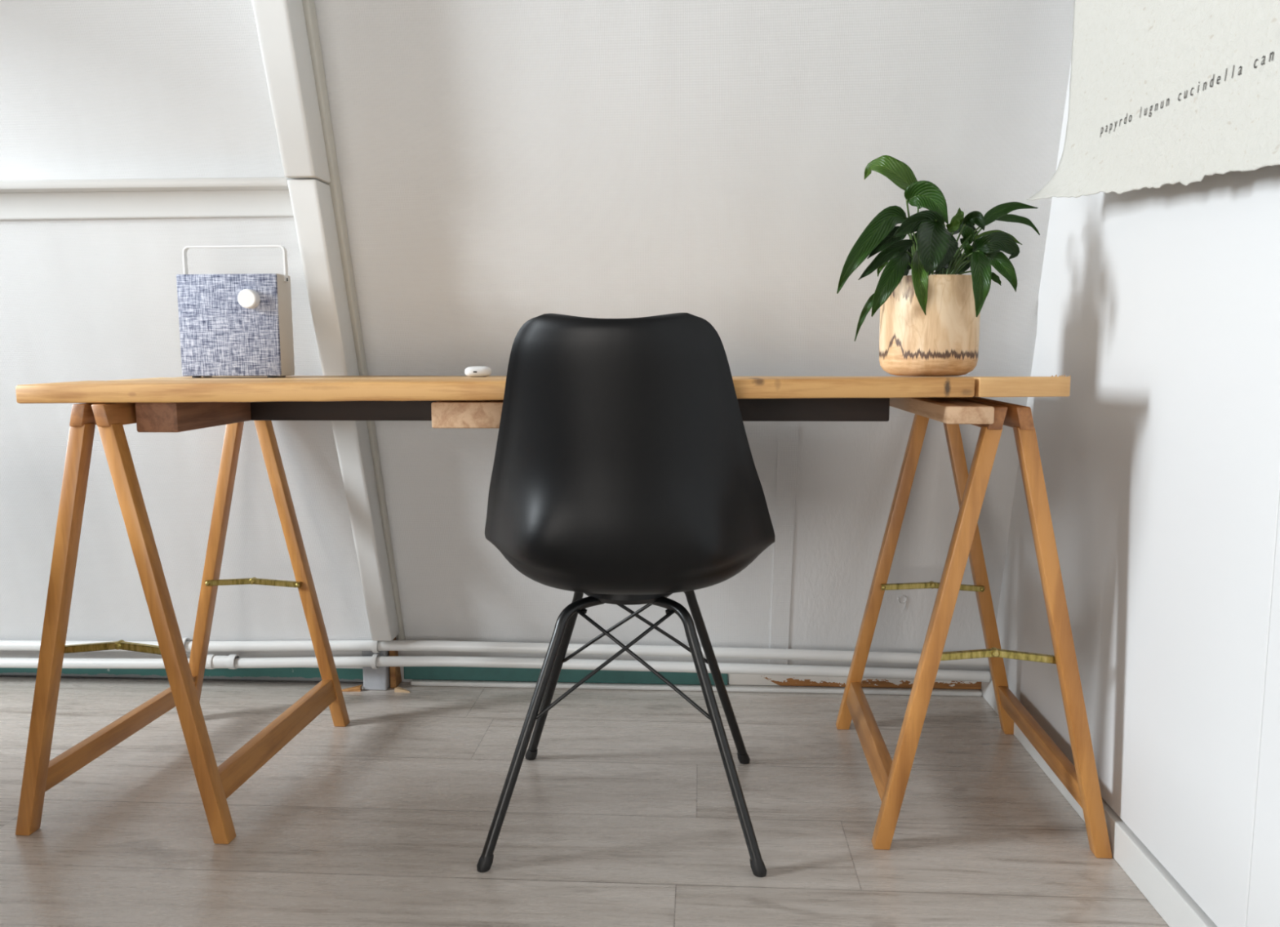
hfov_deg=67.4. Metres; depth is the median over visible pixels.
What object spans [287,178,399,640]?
trim
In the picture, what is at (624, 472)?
chair
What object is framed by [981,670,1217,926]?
baseboard
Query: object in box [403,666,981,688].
baseboard
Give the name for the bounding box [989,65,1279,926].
wall
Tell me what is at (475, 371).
case
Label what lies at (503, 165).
wall
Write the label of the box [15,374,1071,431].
desk
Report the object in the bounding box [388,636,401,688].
wood block
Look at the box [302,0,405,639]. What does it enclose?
trim
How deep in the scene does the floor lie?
1.59 m
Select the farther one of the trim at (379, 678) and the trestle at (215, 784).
the trim at (379, 678)
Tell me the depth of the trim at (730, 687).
2.19 m
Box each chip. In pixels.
[342,684,361,691]
[394,686,409,692]
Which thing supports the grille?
attached to the speaker
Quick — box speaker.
[176,244,294,377]
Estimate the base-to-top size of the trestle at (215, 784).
0.698 m
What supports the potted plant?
on the desk
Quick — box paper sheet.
[1026,0,1279,199]
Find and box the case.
[464,365,491,377]
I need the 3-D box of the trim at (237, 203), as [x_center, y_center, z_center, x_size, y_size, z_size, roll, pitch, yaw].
[-2.260,-0.507,1.952,3.242,0.056,0.091,0,7,4]
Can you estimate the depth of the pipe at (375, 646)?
2.15 m
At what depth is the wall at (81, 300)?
2.05 m
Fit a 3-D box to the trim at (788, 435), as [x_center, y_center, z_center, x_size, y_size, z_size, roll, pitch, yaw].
[0.309,0.206,2.079,0.042,0.590,0.165,0,7,4]
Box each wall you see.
[0,0,1074,690]
[0,217,372,668]
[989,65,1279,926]
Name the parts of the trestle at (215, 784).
leg, rail, brace arm, rail, brace arm, leg, leg, brace arm, brace arm, leg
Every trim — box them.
[0,177,292,193]
[0,190,293,220]
[251,0,330,183]
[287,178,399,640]
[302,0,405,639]
[362,650,390,689]
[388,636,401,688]
[410,679,982,695]
[768,425,798,664]
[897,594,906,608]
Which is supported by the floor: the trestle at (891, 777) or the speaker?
the trestle at (891, 777)
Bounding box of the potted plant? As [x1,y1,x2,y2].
[836,155,1039,376]
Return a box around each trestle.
[15,402,350,843]
[835,396,1112,857]
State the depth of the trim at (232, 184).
1.78 m
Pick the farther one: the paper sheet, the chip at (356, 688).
the chip at (356, 688)
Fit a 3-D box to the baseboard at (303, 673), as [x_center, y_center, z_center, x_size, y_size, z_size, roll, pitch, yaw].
[-2.247,0.479,2.362,3.225,0.044,0.046,0,7,4]
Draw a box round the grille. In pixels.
[176,273,281,375]
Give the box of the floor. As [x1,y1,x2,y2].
[0,675,1168,926]
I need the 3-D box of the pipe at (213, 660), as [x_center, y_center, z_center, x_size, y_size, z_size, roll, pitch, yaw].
[-1.500,0.452,2.231,4.532,0.050,0.037,0,7,4]
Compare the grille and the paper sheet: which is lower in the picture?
the grille
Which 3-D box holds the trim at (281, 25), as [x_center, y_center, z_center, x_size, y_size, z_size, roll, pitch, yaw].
[-0.648,-1.155,1.539,0.089,1.312,0.487,1,7,8]
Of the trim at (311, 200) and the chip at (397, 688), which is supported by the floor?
the chip at (397, 688)
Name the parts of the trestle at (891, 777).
leg, brace arm, leg, brace arm, brace arm, leg, rail, rail, brace arm, leg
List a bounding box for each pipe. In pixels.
[0,637,989,666]
[0,653,990,681]
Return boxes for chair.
[476,312,774,876]
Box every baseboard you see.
[0,666,363,681]
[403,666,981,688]
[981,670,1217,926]
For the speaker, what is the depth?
1.73 m

